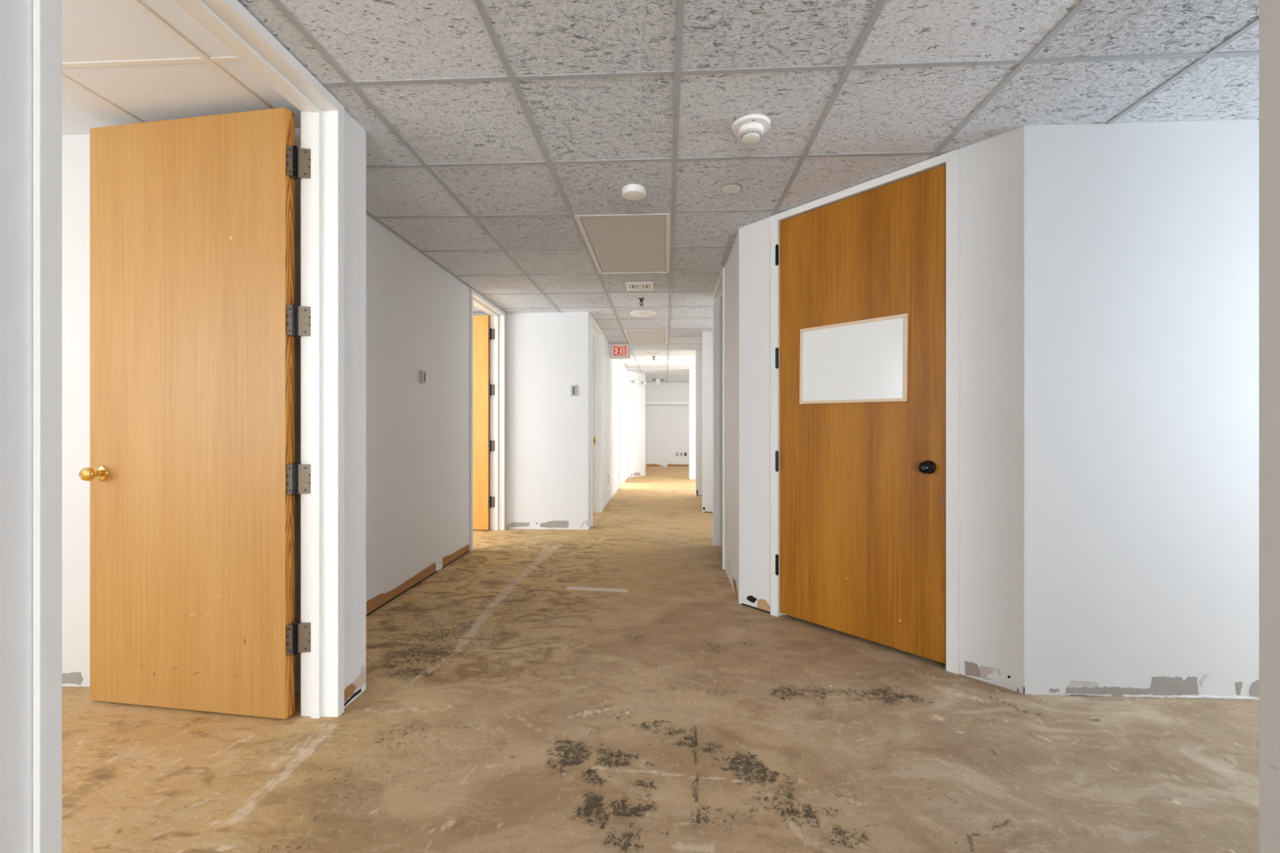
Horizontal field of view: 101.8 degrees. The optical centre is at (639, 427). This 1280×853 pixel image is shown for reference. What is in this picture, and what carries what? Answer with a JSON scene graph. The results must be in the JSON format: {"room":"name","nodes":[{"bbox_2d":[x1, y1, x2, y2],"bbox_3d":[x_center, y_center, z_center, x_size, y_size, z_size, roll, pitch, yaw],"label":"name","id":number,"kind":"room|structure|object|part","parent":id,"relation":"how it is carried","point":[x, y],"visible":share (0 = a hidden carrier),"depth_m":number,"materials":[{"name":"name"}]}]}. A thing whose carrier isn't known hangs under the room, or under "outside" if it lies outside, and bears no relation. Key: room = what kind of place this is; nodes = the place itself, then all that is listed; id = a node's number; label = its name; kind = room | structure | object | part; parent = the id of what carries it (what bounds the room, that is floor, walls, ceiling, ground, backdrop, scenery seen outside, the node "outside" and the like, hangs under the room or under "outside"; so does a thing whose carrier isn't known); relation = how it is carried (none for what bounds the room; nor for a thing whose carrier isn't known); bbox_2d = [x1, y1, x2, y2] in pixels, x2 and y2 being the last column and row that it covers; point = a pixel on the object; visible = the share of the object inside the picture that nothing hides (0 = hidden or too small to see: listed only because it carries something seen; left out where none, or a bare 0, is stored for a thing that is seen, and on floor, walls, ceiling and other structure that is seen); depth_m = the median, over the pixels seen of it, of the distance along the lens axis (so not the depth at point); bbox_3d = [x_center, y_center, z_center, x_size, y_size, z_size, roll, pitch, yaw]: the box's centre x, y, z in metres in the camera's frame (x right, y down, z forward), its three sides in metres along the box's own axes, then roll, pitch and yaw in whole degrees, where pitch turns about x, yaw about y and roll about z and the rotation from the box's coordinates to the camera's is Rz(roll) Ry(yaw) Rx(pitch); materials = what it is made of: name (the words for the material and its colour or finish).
{"room":"office corridor","nodes":[
{"label":"office corridor","id":0,"kind":"room"},
{"bbox_2d":[62,128,300,692],"bbox_3d":[-2.800,-0.075,2.318,2.980,2.427,0.039,0,0,3],"label":"wall","id":1,"kind":"structure","parent":0,"point":[75,148],"depth_m":2.28,"materials":[{"name":"white paint"}]},
{"bbox_2d":[0,0,365,852],"bbox_3d":[-1.499,-0.075,-2.831,0.122,2.427,10.198,0,0,3],"label":"wall","id":2,"kind":"structure","parent":0,"point":[15,15],"depth_m":1.05,"materials":[{"name":"white paint"}]},
{"bbox_2d":[32,0,344,852],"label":"door","id":3,"kind":"structure","parent":2,"relation":"in","point":[193,475],"depth_m":2.05,"materials":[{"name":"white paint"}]},
{"bbox_3d":[-1.359,0.825,2.021,0.004,0.115,0.026,0,0,40],"label":"hinge plate","id":4,"kind":"part","parent":3,"relation":"part of","materials":[{"name":"grey metal"}]},
{"bbox_3d":[-1.359,0.202,2.021,0.004,0.115,0.026,0,0,40],"label":"hinge plate","id":5,"kind":"part","parent":3,"relation":"part of","materials":[{"name":"grey metal"}]},
{"bbox_3d":[-1.359,-0.418,2.021,0.004,0.115,0.026,0,0,40],"label":"hinge plate","id":6,"kind":"part","parent":3,"relation":"part of","materials":[{"name":"grey metal"}]},
{"bbox_3d":[-1.359,-1.038,2.021,0.004,0.115,0.026,0,0,40],"label":"hinge plate","id":7,"kind":"part","parent":3,"relation":"part of","materials":[{"name":"grey metal"}]},
{"bbox_3d":[-1.318,0.825,2.040,0.054,0.115,0.004,0,0,-11],"label":"hinge plate","id":8,"kind":"part","parent":3,"relation":"part of","materials":[{"name":"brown metal"}]},
{"bbox_3d":[-1.318,0.202,2.040,0.054,0.115,0.004,0,0,-11],"label":"hinge plate","id":9,"kind":"part","parent":3,"relation":"part of","materials":[{"name":"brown metal"}]},
{"bbox_3d":[-1.318,-0.418,2.040,0.054,0.115,0.004,0,0,-11],"label":"hinge plate","id":10,"kind":"part","parent":3,"relation":"part of","materials":[{"name":"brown metal"}]},
{"bbox_3d":[-1.318,-1.038,2.040,0.054,0.115,0.004,0,0,-11],"label":"hinge plate","id":11,"kind":"part","parent":3,"relation":"part of","materials":[{"name":"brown metal"}]},
{"bbox_2d":[365,213,470,617],"bbox_3d":[-1.666,-0.075,4.063,0.134,2.427,3.557,0,0,3],"label":"wall","id":12,"kind":"structure","parent":0,"point":[418,313],"depth_m":3.69,"materials":[{"name":"white paint"}]},
{"bbox_2d":[419,369,426,384],"bbox_3d":[-1.603,-0.373,3.840,0.021,0.100,0.068,0,0,3],"label":"thermostat","id":13,"kind":"object","parent":12,"relation":"attached to","point":[422,373],"visible":1,"depth_m":3.82,"materials":[{"name":"beige plastic"}]},
{"bbox_2d":[473,311,589,529],"bbox_3d":[-2.342,-0.075,5.936,3.541,2.427,0.122,0,0,3],"label":"wall","id":14,"kind":"structure","parent":0,"point":[547,428],"depth_m":5.81,"materials":[{"name":"white paint"}]},
{"bbox_2d":[470,288,505,551],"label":"door","id":15,"kind":"structure","parent":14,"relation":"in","point":[487,333],"depth_m":5.75,"materials":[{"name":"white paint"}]},
{"bbox_3d":[-1.627,0.825,5.760,0.048,0.115,0.004,0,0,-16],"label":"hinge plate","id":16,"kind":"part","parent":15,"relation":"part of","materials":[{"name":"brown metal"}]},
{"bbox_3d":[-1.627,0.202,5.760,0.048,0.115,0.004,0,0,-16],"label":"hinge plate","id":17,"kind":"part","parent":15,"relation":"part of","materials":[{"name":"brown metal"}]},
{"bbox_3d":[-1.627,-0.418,5.760,0.048,0.115,0.004,0,0,-16],"label":"hinge plate","id":18,"kind":"part","parent":15,"relation":"part of","materials":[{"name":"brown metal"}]},
{"bbox_3d":[-1.627,-1.038,5.760,0.048,0.115,0.004,0,0,-16],"label":"hinge plate","id":19,"kind":"part","parent":15,"relation":"part of","materials":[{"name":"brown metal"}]},
{"bbox_2d":[569,384,576,396],"bbox_3d":[-0.744,-0.412,5.788,0.074,0.129,0.021,0,0,3],"label":"thermostat","id":20,"kind":"object","parent":14,"relation":"attached to","point":[572,387],"visible":1,"depth_m":5.78,"materials":[{"name":"beige plastic"}]},
{"bbox_2d":[589,314,627,527],"bbox_3d":[-0.484,-0.075,8.897,0.121,2.427,5.975,0,0,3],"label":"wall","id":21,"kind":"structure","parent":0,"point":[610,366],"depth_m":7.98,"materials":[{"name":"white paint"}]},
{"bbox_2d":[591,315,602,526],"bbox_3d":[-0.602,-0.073,6.502,0.152,2.422,1.010,0,0,3],"label":"door","id":22,"kind":"structure","parent":21,"relation":"in","point":[596,332],"depth_m":6.96,"materials":[{"name":"white paint"}]},
{"bbox_3d":[-0.610,0.179,6.967,0.030,0.127,0.003,0,0,3],"label":"strike plate","id":23,"kind":"part","parent":22,"relation":"part of","materials":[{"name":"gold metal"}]},
{"bbox_2d":[608,343,630,359],"bbox_3d":[-0.311,-1.169,7.945,0.320,0.226,0.050,0,0,3],"label":"exit sign","id":24,"kind":"object","parent":21,"relation":"attached to","point":[616,350],"visible":1,"depth_m":7.92,"materials":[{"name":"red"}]},
{"bbox_2d":[618,358,624,488],"bbox_3d":[-0.420,-0.073,10.208,0.152,2.422,1.130,0,0,3],"label":"door","id":25,"kind":"structure","parent":21,"relation":"in","point":[621,366],"depth_m":10.73,"materials":[{"name":"white paint"}]},
{"bbox_2d":[627,371,644,477],"bbox_3d":[-0.073,-0.075,13.405,0.500,2.427,3.070,0,0,3],"label":"wall","id":26,"kind":"structure","parent":0,"point":[636,393],"depth_m":12.08,"materials":[{"name":"white paint"}]},
{"bbox_2d":[634,379,646,385],"bbox_3d":[-0.010,-1.039,12.064,0.140,0.109,0.427,0,0,38],"label":"emergency light","id":27,"kind":"object","parent":26,"relation":"attached to","point":[636,382],"visible":1,"depth_m":12.11,"materials":[{"name":"white plastic"}]},
{"bbox_2d":[62,466,1258,852],"bbox_3d":[0.420,1.138,3.454,9.500,0.001,23.140,0,0,3],"label":"floor","id":28,"kind":"structure","parent":0,"point":[503,707],"depth_m":1.86,"materials":[{"name":"concrete"}]},
{"bbox_2d":[566,586,627,592],"bbox_3d":[-0.301,1.137,3.653,0.449,0.001,0.069,0,0,8],"label":"tape strip","id":29,"kind":"object","parent":28,"relation":"on","point":[567,588],"visible":1,"depth_m":3.66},
{"bbox_2d":[62,0,1258,382],"bbox_3d":[0.468,-1.325,3.411,9.600,0.080,23.260,0,0,3],"label":"ceiling","id":30,"kind":"structure","parent":0,"point":[489,126],"depth_m":2.01,"materials":[{"name":"tile"}]},
{"bbox_2d":[573,213,671,274],"bbox_3d":[-0.078,-1.286,3.728,0.585,0.007,1.196,0,0,3],"label":"ceiling light panel","id":31,"kind":"object","parent":30,"relation":"attached to","point":[616,243],"visible":1,"depth_m":3.59,"materials":[{"name":"white paint"}]},
{"bbox_2d":[622,183,645,200],"bbox_3d":[-0.033,-1.269,2.807,0.130,0.040,0.130,0,0,3],"label":"ceiling sensor","id":32,"kind":"object","parent":30,"relation":"attached to","point":[632,192],"visible":1,"depth_m":2.77,"materials":[{"name":"white plastic"}]},
{"bbox_2d":[625,281,653,290],"bbox_3d":[-0.001,-1.282,4.721,0.250,0.014,0.250,0,0,3],"label":"ceiling vent","id":33,"kind":"object","parent":30,"relation":"in","point":[634,286],"visible":1,"depth_m":4.71,"materials":[{"name":"white plastic"}]},
{"bbox_2d":[638,297,644,306],"bbox_3d":[0.015,-1.254,5.196,0.068,0.070,0.068,0,0,3],"label":"sprinkler","id":34,"kind":"object","parent":30,"relation":"attached to","point":[640,299],"visible":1,"depth_m":5.19,"materials":[{"name":"black metal"}]},
{"bbox_2d":[630,310,656,316],"bbox_3d":[0.036,-1.273,5.855,0.296,0.032,0.296,0,0,3],"label":"recessed light","id":35,"kind":"object","parent":30,"relation":"in","point":[638,313],"visible":1,"depth_m":5.78,"materials":[{"name":"white plastic"}]},
{"bbox_2d":[622,328,667,344],"bbox_3d":[0.102,-1.286,7.381,0.585,0.007,1.196,0,0,3],"label":"ceiling light panel","id":36,"kind":"object","parent":30,"relation":"attached to","point":[634,336],"visible":1,"depth_m":7.29,"materials":[{"name":"white paint"}]},
{"bbox_2d":[644,351,660,355],"bbox_3d":[0.221,-1.282,8.980,0.250,0.014,0.250,0,0,3],"label":"ceiling vent","id":37,"kind":"object","parent":30,"relation":"in","point":[646,353],"visible":1,"depth_m":8.95,"materials":[{"name":"white plastic"}]},
{"bbox_2d":[652,377,664,385],"bbox_3d":[0.475,-1.197,13.593,0.320,0.185,0.100,0,0,3],"label":"emergency light","id":38,"kind":"object","parent":30,"relation":"attached to","point":[657,380],"depth_m":13.54,"materials":[{"name":"white plastic"}]},
{"bbox_2d":[721,183,742,193],"bbox_3d":[0.494,-1.287,2.803,0.110,0.005,0.110,0,0,3],"label":"cover plate","id":39,"kind":"object","parent":30,"relation":"attached to","point":[732,188],"visible":1,"depth_m":2.80,"materials":[{"name":"beige plastic"}]},
{"bbox_2d":[732,114,770,144],"bbox_3d":[0.474,-1.257,2.217,0.162,0.064,0.162,0,0,3],"label":"smoke detector","id":40,"kind":"object","parent":30,"relation":"attached to","point":[749,128],"visible":1,"depth_m":2.18,"materials":[{"name":"white plastic"}]},
{"bbox_2d":[644,382,688,467],"bbox_3d":[2.032,-0.075,14.898,4.600,2.427,0.121,0,0,3],"label":"wall","id":41,"kind":"structure","parent":0,"point":[666,427],"depth_m":14.90,"materials":[{"name":"white paint"}]},
{"bbox_2d":[644,401,688,405],"bbox_3d":[0.774,-0.687,14.869,1.250,0.131,0.062,0,0,3],"label":"wall rail","id":42,"kind":"object","parent":41,"relation":"attached to","point":[646,403],"visible":0.99,"depth_m":14.88,"materials":[{"name":"white plastic"}]},
{"bbox_2d":[688,368,695,479],"bbox_3d":[2.636,-0.075,11.585,3.070,2.427,0.400,0,0,3],"label":"wall","id":43,"kind":"structure","parent":0,"point":[691,371],"depth_m":11.46,"materials":[{"name":"white paint"}]},
{"bbox_2d":[695,350,702,496],"bbox_3d":[2.478,-0.075,8.628,3.095,2.427,0.122,0,0,3],"label":"wall pier","id":44,"kind":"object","parent":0,"point":[698,353],"visible":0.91,"depth_m":8.64,"materials":[{"name":"white paint"}]},
{"bbox_2d":[702,331,712,512],"bbox_3d":[1.642,-0.075,6.987,1.605,2.427,0.122,0,0,3],"label":"wall pier","id":45,"kind":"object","parent":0,"point":[707,336],"visible":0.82,"depth_m":6.96,"materials":[{"name":"white paint"}]},
{"bbox_2d":[724,230,738,601],"bbox_3d":[1.494,-0.075,4.189,1.626,2.427,1.745,0,0,3],"label":"wall","id":46,"kind":"structure","parent":0,"point":[731,267],"depth_m":3.72,"materials":[{"name":"white paint"}]},
{"bbox_2d":[712,267,724,569],"bbox_3d":[0.764,-0.073,4.601,0.157,2.422,0.875,0,0,3],"label":"door frame","id":47,"kind":"structure","parent":46,"relation":"in","point":[718,296],"depth_m":5.00,"materials":[{"name":"white paint"}]},
{"bbox_2d":[720,231,734,265],"bbox_3d":[0.628,-1.286,3.759,0.023,0.010,0.670,0,0,3],"label":"trim","id":48,"kind":"structure","parent":46,"relation":"attached to","point":[732,233],"depth_m":3.70,"materials":[{"name":"paint"}]},
{"bbox_2d":[738,125,1024,693],"bbox_3d":[1.201,-0.075,2.808,0.122,2.427,1.566,0,0,-41],"label":"wall","id":49,"kind":"structure","parent":0,"point":[992,170],"depth_m":2.34,"materials":[{"name":"white paint"}]},
{"bbox_2d":[770,148,959,674],"bbox_3d":[1.167,-0.073,2.809,0.203,2.422,1.022,0,0,-41],"label":"door","id":50,"kind":"structure","parent":49,"relation":"in","point":[864,496],"depth_m":2.70,"materials":[{"name":"brown wood"}]},
{"bbox_2d":[799,313,908,404],"bbox_3d":[1.126,-0.350,2.791,0.020,0.433,0.593,0,1,-41],"label":"whiteboard","id":51,"kind":"object","parent":50,"relation":"attached to","point":[861,361],"visible":1,"depth_m":2.76,"materials":[{"name":"white plastic"}]},
{"bbox_2d":[1024,119,1258,699],"bbox_3d":[3.376,-0.075,2.191,3.470,2.427,0.124,0,0,3],"label":"wall","id":52,"kind":"structure","parent":0,"point":[1141,239],"depth_m":2.19,"materials":[{"name":"white paint"}]},
{"bbox_2d":[1258,0,1279,852],"bbox_3d":[2.920,-0.075,-3.597,3.814,2.427,9.100,0,0,3],"label":"wall","id":53,"kind":"structure","parent":0,"point":[1268,10],"depth_m":1.02,"materials":[{"name":"white paint"}]}
]}

